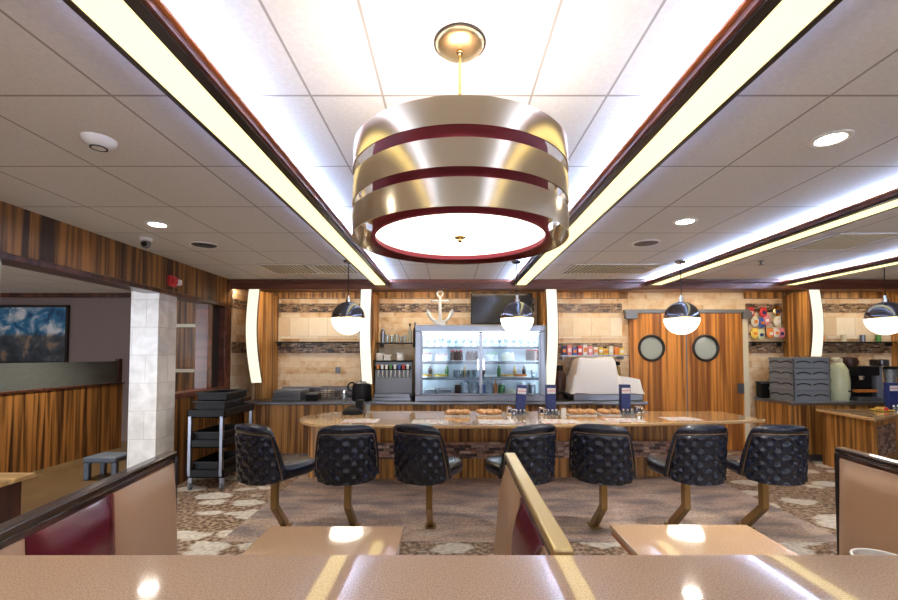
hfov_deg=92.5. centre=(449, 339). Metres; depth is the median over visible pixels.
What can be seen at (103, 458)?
bench
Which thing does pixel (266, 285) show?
trim
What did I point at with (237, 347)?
trim
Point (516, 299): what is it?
socket
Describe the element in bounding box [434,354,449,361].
cake
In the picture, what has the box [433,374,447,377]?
pie
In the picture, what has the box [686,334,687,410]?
trim
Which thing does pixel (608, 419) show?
placemat
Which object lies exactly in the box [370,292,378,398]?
pilaster
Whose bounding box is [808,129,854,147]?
recessed light
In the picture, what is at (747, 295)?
trim
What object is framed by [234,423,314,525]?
counter stool
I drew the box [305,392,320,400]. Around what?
pan
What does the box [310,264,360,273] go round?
ceiling vent
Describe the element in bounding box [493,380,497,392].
wine bottle
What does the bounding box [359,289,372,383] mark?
wall light
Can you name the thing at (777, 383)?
crate
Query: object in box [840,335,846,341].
can
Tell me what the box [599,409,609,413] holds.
pastry
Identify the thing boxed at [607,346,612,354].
snack box
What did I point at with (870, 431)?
countertop
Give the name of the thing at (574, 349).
snack box
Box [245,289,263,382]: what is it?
wall light
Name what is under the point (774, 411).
countertop
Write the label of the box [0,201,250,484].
wall
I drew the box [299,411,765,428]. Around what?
countertop
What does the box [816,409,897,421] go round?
countertop
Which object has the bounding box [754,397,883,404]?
countertop
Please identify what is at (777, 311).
snack bag
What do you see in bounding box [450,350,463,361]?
cake
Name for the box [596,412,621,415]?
tray
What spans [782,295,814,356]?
pilaster
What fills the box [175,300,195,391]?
wall
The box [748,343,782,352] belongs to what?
trim
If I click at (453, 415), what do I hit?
tray
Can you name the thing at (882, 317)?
pendant lamp
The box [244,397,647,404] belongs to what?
countertop
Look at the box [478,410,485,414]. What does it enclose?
pastry
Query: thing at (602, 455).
counter stool
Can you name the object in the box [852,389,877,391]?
shelf
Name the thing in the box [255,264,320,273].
ceiling vent
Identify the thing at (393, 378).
machine
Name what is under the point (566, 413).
tray
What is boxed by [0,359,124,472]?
wall
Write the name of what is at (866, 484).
booth
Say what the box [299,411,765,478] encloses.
counter
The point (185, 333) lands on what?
framed mirror
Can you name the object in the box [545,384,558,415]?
holder
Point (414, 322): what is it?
bottle
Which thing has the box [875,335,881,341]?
can
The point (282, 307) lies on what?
trim
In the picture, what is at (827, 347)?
trim
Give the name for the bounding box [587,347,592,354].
snack box
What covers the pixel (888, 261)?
beam
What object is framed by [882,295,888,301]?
socket
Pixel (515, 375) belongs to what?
pie
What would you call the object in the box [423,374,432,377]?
pie
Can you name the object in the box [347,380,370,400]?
electric kettle
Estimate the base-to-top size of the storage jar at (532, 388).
0.160 m
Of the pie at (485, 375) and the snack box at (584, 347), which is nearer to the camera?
the pie at (485, 375)
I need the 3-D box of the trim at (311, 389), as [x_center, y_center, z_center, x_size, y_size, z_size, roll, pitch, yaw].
[-2.000,0.816,6.811,1.320,0.155,0.030,0,-2,0]
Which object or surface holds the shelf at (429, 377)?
attached to the display case
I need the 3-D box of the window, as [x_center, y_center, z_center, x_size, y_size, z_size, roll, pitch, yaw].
[-3.215,0.110,5.524,0.190,1.165,1.190,0,-2,0]
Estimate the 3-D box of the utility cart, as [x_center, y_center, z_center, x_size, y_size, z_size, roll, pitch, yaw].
[-2.710,1.234,5.120,0.420,0.890,0.750,0,-2,0]
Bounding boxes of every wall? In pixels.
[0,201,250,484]
[0,298,130,440]
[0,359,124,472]
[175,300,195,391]
[251,292,892,430]
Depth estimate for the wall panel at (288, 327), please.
6.84 m
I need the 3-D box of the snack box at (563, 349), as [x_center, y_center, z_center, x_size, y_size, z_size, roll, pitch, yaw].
[1.760,0.167,6.657,0.066,0.130,0.103,0,-2,0]
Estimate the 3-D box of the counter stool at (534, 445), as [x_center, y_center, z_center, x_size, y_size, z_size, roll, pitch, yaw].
[0.567,1.142,3.554,0.522,0.957,0.628,1,-2,-24]
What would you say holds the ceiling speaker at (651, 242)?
attached to the ceiling
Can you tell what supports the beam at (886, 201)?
attached to the ceiling
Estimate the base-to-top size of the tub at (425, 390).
0.080 m
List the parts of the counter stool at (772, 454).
seat, post, backrest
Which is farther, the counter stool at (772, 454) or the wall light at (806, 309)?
the wall light at (806, 309)
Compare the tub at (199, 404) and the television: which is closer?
the tub at (199, 404)
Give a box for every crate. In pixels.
[768,357,830,367]
[768,368,830,378]
[768,378,830,389]
[769,388,831,401]
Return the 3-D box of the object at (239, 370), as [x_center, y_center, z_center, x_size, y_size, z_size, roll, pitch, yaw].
[-3.145,0.057,6.507,0.010,1.650,0.650,0,-2,0]
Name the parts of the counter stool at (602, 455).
floor plate, backrest, post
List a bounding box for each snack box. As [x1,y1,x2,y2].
[561,347,566,354]
[566,345,571,354]
[572,347,576,354]
[576,346,581,354]
[581,345,586,354]
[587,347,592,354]
[593,347,597,354]
[598,347,602,354]
[603,348,607,354]
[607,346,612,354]
[613,347,618,354]
[619,348,623,354]
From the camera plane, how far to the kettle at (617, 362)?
6.70 m
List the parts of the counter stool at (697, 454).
seat, post, backrest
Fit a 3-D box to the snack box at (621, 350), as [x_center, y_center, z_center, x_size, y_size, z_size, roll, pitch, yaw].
[2.640,0.177,6.656,0.066,0.110,0.103,0,-2,0]
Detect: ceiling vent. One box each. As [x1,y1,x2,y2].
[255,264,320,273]
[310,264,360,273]
[560,264,665,273]
[785,232,897,249]
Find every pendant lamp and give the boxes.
[331,260,364,334]
[500,260,533,334]
[663,259,700,334]
[863,268,897,334]
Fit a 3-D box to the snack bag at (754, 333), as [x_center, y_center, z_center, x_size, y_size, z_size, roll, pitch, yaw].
[4.819,-0.105,6.795,0.124,0.166,0.043,0,-2,0]
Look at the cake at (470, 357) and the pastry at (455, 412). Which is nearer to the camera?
the pastry at (455, 412)
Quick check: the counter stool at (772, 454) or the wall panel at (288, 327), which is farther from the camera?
the wall panel at (288, 327)
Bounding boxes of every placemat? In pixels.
[340,419,379,422]
[411,420,447,423]
[478,420,516,423]
[539,419,579,422]
[603,418,646,421]
[659,417,704,420]
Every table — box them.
[0,473,35,523]
[0,555,897,599]
[241,526,403,554]
[610,525,797,554]
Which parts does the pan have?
lid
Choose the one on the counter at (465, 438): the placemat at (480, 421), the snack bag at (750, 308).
the placemat at (480, 421)
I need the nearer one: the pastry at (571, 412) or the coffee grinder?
the pastry at (571, 412)
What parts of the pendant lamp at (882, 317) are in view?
globe, cord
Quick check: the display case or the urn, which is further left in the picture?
the display case
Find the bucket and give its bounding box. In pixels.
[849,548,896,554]
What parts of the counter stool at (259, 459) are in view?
backrest, post, seat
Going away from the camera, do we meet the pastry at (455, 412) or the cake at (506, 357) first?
the pastry at (455, 412)
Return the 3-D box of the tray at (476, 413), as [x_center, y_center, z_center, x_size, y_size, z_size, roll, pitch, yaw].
[0.478,0.920,5.311,0.300,0.012,0.240,0,-2,0]
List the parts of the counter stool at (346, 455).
backrest, post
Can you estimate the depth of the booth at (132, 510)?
1.35 m
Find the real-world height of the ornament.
0.543 m
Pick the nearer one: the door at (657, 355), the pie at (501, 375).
the pie at (501, 375)
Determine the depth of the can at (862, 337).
6.75 m
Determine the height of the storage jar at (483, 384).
0.160 m
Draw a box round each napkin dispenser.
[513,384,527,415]
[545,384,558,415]
[619,384,633,414]
[883,382,897,410]
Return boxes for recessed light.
[144,221,169,227]
[673,218,697,224]
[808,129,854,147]
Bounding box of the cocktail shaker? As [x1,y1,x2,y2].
[380,327,384,341]
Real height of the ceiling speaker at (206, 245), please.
0.007 m
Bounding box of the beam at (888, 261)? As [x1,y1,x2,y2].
[779,254,897,284]
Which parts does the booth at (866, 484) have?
cap rail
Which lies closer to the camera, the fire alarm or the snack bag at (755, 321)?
the fire alarm
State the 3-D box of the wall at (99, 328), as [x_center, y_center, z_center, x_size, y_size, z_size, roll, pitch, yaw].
[-7.025,0.473,7.538,3.950,2.580,0.100,0,-2,0]
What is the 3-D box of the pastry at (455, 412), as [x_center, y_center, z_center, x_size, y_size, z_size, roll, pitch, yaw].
[0.094,0.884,5.242,0.134,0.055,0.109,-1,-2,28]
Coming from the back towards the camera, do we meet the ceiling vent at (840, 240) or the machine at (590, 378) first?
the machine at (590, 378)
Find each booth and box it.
[0,451,177,554]
[493,453,573,554]
[834,447,897,554]
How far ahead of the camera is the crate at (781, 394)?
6.10 m
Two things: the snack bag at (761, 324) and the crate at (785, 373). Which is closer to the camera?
the crate at (785, 373)
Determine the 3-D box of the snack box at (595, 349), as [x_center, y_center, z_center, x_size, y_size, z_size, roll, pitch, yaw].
[2.240,0.172,6.657,0.066,0.120,0.103,0,-2,0]
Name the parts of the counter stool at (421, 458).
backrest, post, floor plate, seat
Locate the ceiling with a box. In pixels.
[0,0,897,292]
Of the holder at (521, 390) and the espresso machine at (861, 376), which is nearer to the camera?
the holder at (521, 390)
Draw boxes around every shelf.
[186,463,235,477]
[187,403,253,417]
[187,436,234,447]
[275,342,358,345]
[376,342,414,346]
[429,377,538,377]
[558,355,628,359]
[748,342,785,345]
[823,342,896,345]
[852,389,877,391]
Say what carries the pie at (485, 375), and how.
on the display case
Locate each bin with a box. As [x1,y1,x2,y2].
[342,399,363,414]
[755,381,769,397]
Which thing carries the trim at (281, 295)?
attached to the wall at (294, 369)
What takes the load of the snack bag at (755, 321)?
hanging from the rack at (781, 308)
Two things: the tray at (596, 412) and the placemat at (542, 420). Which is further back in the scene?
the tray at (596, 412)
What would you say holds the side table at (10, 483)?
on the floor at (206, 514)
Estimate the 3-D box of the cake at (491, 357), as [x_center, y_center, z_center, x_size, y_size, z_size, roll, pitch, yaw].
[0.620,0.258,6.385,0.247,0.130,0.246,0,-2,-12]
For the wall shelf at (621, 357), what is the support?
attached to the wall at (294, 369)
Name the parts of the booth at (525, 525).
cushion panel, cushion panel, cushion panel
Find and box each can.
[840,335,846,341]
[859,335,865,341]
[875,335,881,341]
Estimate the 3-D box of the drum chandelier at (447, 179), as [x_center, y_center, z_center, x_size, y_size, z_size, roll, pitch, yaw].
[0.034,-0.680,1.475,0.716,0.698,0.716,0,-2,13]
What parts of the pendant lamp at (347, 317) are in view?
globe, cord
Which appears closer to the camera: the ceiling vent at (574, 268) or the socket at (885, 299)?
the socket at (885, 299)
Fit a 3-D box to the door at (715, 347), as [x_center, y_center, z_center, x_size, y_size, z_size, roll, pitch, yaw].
[4.181,0.652,6.776,0.878,2.150,0.071,0,-2,0]
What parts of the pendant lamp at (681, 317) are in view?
cord, globe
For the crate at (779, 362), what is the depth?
6.11 m
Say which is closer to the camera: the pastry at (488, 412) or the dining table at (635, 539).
the dining table at (635, 539)
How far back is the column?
4.62 m
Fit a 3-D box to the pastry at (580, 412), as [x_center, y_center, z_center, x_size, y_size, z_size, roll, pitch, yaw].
[1.617,0.885,5.283,0.134,0.055,0.109,0,-2,-12]
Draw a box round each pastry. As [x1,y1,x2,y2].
[444,410,452,414]
[453,410,461,414]
[461,410,469,414]
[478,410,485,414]
[485,410,492,414]
[493,410,501,414]
[567,410,577,414]
[577,410,586,414]
[586,409,595,414]
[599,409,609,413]
[610,409,620,413]
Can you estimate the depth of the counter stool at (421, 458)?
3.30 m
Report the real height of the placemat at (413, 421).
0.002 m
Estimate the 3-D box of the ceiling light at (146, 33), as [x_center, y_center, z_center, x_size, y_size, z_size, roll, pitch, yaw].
[-0.965,-1.000,1.030,0.240,0.090,10.190,0,-2,0]
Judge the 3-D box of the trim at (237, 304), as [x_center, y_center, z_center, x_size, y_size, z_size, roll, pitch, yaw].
[-3.135,-0.523,6.522,0.011,0.140,0.640,0,-2,0]
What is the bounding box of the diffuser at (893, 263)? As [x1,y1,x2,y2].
[789,262,897,284]
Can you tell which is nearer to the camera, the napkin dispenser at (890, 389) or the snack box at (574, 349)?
the napkin dispenser at (890, 389)
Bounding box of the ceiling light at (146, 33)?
[62,0,390,284]
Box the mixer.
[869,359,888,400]
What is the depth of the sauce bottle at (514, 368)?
6.49 m
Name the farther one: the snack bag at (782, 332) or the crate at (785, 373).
the snack bag at (782, 332)
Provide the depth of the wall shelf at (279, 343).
6.71 m
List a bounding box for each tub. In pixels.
[192,389,248,409]
[192,451,235,469]
[193,424,235,439]
[423,388,435,392]
[438,388,450,392]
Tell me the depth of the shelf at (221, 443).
4.76 m
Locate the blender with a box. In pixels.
[882,366,896,397]
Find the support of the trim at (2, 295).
attached to the wall at (99, 328)
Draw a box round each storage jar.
[455,383,460,392]
[478,383,484,392]
[498,383,504,392]
[529,383,535,392]
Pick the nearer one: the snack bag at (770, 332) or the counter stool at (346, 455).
the counter stool at (346, 455)
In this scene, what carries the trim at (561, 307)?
attached to the wall at (294, 369)
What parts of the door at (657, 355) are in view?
porthole glass, porthole frame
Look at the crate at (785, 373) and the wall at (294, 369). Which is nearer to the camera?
the crate at (785, 373)
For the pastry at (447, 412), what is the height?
0.055 m
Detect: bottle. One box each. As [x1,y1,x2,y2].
[413,322,415,341]
[428,364,431,373]
[445,364,448,376]
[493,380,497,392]
[497,364,500,376]
[513,364,516,375]
[522,364,525,373]
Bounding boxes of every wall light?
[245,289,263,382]
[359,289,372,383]
[545,289,558,384]
[789,290,823,355]
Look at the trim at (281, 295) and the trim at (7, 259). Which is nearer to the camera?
the trim at (7, 259)
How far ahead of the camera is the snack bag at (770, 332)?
6.79 m
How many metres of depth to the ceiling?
1.97 m
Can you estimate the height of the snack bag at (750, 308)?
0.166 m
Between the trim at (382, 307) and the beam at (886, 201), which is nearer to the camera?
the beam at (886, 201)
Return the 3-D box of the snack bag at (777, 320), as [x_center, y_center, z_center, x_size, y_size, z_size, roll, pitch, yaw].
[5.180,-0.295,6.802,0.124,0.166,0.043,0,-2,0]
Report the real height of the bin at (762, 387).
0.250 m
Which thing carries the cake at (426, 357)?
on the display case
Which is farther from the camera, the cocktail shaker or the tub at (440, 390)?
the cocktail shaker
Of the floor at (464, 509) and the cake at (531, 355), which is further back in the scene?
the cake at (531, 355)
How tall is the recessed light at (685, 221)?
0.008 m
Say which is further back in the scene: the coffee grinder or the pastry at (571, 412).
the coffee grinder
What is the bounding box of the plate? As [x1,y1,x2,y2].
[871,407,894,411]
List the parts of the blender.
lid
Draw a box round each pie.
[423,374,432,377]
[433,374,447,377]
[483,374,497,377]
[499,374,513,377]
[514,374,527,377]
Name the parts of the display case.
sliding door, sliding door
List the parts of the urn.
lid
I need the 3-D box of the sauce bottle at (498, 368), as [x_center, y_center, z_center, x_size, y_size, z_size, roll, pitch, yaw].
[0.740,0.462,6.508,0.056,0.190,0.056,0,-2,0]
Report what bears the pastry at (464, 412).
on the tray at (453, 415)
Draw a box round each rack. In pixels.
[316,386,351,400]
[748,308,782,338]
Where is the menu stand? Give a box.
[561,408,566,417]
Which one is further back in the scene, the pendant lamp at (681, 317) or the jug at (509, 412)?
the jug at (509, 412)
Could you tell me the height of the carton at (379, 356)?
0.112 m
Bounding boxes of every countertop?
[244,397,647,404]
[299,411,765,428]
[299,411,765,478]
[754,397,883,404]
[754,397,884,460]
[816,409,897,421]
[816,409,897,467]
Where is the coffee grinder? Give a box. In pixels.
[556,365,565,398]
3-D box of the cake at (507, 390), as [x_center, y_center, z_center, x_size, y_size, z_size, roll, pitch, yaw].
[0.920,0.752,6.368,0.259,0.092,0.260,-1,-2,18]
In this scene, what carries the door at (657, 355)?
in the wall at (294, 369)
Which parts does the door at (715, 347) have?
porthole glass, porthole frame, push plate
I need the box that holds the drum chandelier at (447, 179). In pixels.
[352,23,568,263]
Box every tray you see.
[372,393,411,400]
[445,414,469,416]
[476,413,501,415]
[566,413,596,415]
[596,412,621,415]
[851,397,881,400]
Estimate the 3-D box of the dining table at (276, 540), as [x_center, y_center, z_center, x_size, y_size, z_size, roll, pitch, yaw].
[-0.527,1.202,1.454,0.625,0.700,1.090,0,-2,0]
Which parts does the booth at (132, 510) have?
cushion panel, cushion panel, cushion panel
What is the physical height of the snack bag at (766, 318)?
0.166 m
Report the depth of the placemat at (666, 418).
4.92 m
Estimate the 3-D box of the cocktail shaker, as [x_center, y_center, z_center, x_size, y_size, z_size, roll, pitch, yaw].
[-1.040,-0.080,6.657,0.080,0.245,0.080,0,-2,0]
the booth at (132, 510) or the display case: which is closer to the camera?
the booth at (132, 510)
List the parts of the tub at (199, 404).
bus tub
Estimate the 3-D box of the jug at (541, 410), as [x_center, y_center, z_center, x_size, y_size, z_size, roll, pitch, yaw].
[1.129,0.877,5.267,0.119,0.095,0.100,-1,-2,34]
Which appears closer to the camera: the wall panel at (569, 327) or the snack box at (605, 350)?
the snack box at (605, 350)
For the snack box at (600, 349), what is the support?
on the wall shelf at (621, 357)
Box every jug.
[505,407,515,415]
[537,407,547,415]
[634,406,644,414]
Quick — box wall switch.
[335,367,339,372]
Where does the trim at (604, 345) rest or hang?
attached to the wall at (294, 369)
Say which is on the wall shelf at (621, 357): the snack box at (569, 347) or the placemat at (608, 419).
the snack box at (569, 347)
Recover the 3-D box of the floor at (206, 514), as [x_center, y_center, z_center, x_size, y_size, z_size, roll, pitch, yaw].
[-0.650,1.583,1.646,16.700,0.050,12.000,0,-2,0]
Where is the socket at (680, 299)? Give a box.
[678,295,683,301]
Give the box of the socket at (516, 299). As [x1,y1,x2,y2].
[514,295,519,301]
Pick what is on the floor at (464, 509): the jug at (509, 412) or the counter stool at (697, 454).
the counter stool at (697, 454)
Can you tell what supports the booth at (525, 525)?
on the floor at (206, 514)
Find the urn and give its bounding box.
[827,357,853,400]
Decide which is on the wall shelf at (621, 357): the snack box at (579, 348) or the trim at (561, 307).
the snack box at (579, 348)
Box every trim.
[0,251,231,307]
[0,293,130,297]
[229,279,897,291]
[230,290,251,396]
[231,342,246,352]
[232,298,246,310]
[268,292,627,298]
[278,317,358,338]
[278,343,359,352]
[279,304,359,311]
[282,387,351,395]
[379,304,533,311]
[558,304,621,311]
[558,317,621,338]
[558,343,622,352]
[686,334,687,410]
[742,319,749,441]
[744,292,897,298]
[745,304,781,311]
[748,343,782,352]
[822,304,873,311]
[822,343,890,352]
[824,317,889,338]
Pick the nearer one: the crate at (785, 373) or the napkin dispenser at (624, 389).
the napkin dispenser at (624, 389)
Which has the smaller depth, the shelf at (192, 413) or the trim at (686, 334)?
the shelf at (192, 413)
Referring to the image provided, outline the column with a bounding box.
[127,291,176,467]
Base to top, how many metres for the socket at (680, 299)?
0.075 m
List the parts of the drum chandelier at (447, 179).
rod, lamp shade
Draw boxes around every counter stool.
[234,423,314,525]
[314,424,379,525]
[393,423,462,528]
[484,423,556,484]
[569,423,635,528]
[647,424,727,524]
[727,424,808,528]
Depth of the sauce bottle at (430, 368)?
6.49 m
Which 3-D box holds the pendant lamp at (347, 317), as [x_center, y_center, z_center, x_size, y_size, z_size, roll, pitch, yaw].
[-1.160,-0.486,4.910,0.380,0.846,0.380,0,-2,0]
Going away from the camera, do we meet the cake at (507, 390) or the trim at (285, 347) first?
the cake at (507, 390)
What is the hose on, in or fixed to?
on the counter at (283, 417)
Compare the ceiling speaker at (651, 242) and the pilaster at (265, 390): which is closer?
the ceiling speaker at (651, 242)
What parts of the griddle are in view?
lid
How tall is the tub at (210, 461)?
0.150 m
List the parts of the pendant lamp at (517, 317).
globe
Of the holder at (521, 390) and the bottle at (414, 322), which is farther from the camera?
the bottle at (414, 322)
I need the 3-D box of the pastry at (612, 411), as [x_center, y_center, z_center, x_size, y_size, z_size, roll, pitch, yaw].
[2.033,0.886,5.301,0.134,0.055,0.109,-2,-3,39]
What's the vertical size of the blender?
0.500 m
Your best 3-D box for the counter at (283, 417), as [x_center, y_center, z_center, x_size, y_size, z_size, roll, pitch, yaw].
[-0.075,1.304,6.408,5.750,0.840,0.700,0,-2,0]
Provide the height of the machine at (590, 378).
0.632 m
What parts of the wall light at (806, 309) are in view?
frame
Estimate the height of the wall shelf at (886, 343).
0.070 m
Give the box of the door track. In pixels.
[623,309,751,318]
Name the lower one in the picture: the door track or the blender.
the blender
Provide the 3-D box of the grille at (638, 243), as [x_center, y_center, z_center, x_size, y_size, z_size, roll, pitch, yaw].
[1.890,-0.932,4.145,0.228,0.004,0.228,0,-2,0]
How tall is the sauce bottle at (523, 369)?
0.190 m
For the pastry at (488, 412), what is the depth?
5.21 m
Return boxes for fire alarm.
[167,275,181,286]
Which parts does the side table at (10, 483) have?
panel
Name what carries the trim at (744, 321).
attached to the wall at (294, 369)
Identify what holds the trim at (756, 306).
attached to the wall at (294, 369)
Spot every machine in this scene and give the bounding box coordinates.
[372,360,412,400]
[565,357,644,400]
[840,356,881,400]
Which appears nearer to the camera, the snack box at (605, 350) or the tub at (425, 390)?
the tub at (425, 390)
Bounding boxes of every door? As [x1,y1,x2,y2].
[628,313,686,410]
[687,313,744,449]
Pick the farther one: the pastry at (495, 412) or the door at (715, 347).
the door at (715, 347)
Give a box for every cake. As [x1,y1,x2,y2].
[423,353,433,361]
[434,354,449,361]
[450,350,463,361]
[464,351,478,361]
[484,353,498,361]
[500,352,514,361]
[503,387,515,392]
[524,349,538,361]
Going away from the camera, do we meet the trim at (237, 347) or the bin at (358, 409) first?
the bin at (358, 409)
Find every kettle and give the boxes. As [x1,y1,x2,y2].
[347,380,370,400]
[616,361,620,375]
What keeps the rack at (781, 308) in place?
attached to the wall at (294, 369)
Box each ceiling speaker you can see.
[189,241,218,248]
[631,239,660,246]
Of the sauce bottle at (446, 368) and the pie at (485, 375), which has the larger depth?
the sauce bottle at (446, 368)
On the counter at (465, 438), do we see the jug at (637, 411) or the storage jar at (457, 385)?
the jug at (637, 411)
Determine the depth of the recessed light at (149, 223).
3.55 m
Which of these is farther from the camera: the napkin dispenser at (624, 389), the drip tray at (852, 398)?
the drip tray at (852, 398)
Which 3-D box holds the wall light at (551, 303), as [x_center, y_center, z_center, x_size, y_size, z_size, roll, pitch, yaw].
[1.447,-0.033,6.207,0.164,1.380,0.316,0,-2,0]
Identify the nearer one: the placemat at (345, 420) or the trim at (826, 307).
the placemat at (345, 420)
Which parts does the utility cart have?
post, post, post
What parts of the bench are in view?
leg, leg, seat, leg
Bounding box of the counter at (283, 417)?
[244,397,647,455]
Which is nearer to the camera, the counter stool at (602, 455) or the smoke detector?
the smoke detector
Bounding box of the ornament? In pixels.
[426,290,453,324]
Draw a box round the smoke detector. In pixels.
[79,132,117,151]
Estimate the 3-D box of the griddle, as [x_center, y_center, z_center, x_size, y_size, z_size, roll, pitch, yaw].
[-2.350,0.807,6.361,0.400,0.150,0.430,0,-2,0]
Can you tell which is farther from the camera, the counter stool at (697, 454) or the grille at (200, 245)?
the grille at (200, 245)
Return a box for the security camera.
[139,237,152,248]
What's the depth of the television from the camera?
6.52 m
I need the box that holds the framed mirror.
[175,324,194,371]
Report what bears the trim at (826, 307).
attached to the wall at (294, 369)
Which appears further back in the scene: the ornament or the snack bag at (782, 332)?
the snack bag at (782, 332)
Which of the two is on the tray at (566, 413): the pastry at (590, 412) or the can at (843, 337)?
the pastry at (590, 412)
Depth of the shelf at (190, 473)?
4.75 m
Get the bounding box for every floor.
[21,441,127,514]
[177,450,836,554]
[220,473,836,541]
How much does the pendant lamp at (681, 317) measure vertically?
0.846 m
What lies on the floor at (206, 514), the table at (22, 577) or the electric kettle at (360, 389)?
the table at (22, 577)
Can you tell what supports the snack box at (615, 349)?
on the wall shelf at (621, 357)
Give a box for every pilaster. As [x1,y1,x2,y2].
[254,292,278,398]
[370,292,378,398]
[537,292,544,324]
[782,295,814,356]
[890,295,897,382]
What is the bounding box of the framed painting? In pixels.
[0,305,69,363]
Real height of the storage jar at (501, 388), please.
0.160 m
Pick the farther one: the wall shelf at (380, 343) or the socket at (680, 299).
the wall shelf at (380, 343)
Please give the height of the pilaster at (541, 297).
1.595 m
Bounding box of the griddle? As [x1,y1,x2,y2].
[273,388,308,400]
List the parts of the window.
dark pane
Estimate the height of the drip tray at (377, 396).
0.100 m
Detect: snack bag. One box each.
[747,307,754,316]
[751,316,758,326]
[751,328,757,337]
[757,329,764,339]
[758,317,764,327]
[759,307,766,317]
[763,315,769,324]
[766,328,773,338]
[773,306,780,315]
[773,316,780,326]
[773,327,779,337]
[778,328,784,338]
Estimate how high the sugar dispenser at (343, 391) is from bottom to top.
0.160 m
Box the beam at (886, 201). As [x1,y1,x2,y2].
[645,187,897,284]
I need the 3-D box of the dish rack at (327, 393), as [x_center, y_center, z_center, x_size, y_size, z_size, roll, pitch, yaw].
[-1.720,0.791,6.406,0.488,0.185,0.348,0,-2,0]
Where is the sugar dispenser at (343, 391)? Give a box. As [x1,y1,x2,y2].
[342,390,346,400]
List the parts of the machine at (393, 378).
plate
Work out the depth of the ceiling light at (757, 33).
1.65 m
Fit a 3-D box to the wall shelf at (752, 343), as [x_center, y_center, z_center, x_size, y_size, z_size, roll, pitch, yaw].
[5.000,0.062,6.782,0.520,0.070,0.100,0,-2,0]
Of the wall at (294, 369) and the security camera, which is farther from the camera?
the wall at (294, 369)
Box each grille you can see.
[191,243,216,247]
[634,241,658,245]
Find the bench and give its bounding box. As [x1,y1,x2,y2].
[83,452,126,479]
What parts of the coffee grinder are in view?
lid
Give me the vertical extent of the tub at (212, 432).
0.150 m
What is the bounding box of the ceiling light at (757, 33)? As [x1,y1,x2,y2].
[510,0,842,284]
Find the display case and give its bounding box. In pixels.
[415,325,546,400]
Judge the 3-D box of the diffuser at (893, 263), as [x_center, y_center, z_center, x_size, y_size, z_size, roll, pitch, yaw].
[4.834,-0.964,1.029,0.148,0.006,10.190,0,-2,0]
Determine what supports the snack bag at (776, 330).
hanging from the rack at (781, 308)
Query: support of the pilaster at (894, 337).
attached to the wall at (294, 369)
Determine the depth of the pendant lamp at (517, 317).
4.77 m
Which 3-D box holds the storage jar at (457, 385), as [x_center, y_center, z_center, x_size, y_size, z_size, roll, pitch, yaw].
[0.120,0.722,6.489,0.100,0.160,0.098,0,-2,0]
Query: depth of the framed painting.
7.47 m
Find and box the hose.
[556,391,571,399]
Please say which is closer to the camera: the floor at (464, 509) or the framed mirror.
the floor at (464, 509)
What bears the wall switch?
attached to the wall at (294, 369)
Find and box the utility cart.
[186,403,253,489]
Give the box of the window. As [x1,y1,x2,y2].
[175,304,230,398]
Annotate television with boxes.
[471,293,532,323]
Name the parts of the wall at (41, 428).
glass pane, post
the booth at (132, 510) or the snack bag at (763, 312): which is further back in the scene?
the snack bag at (763, 312)
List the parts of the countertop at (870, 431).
corner post, mosaic panel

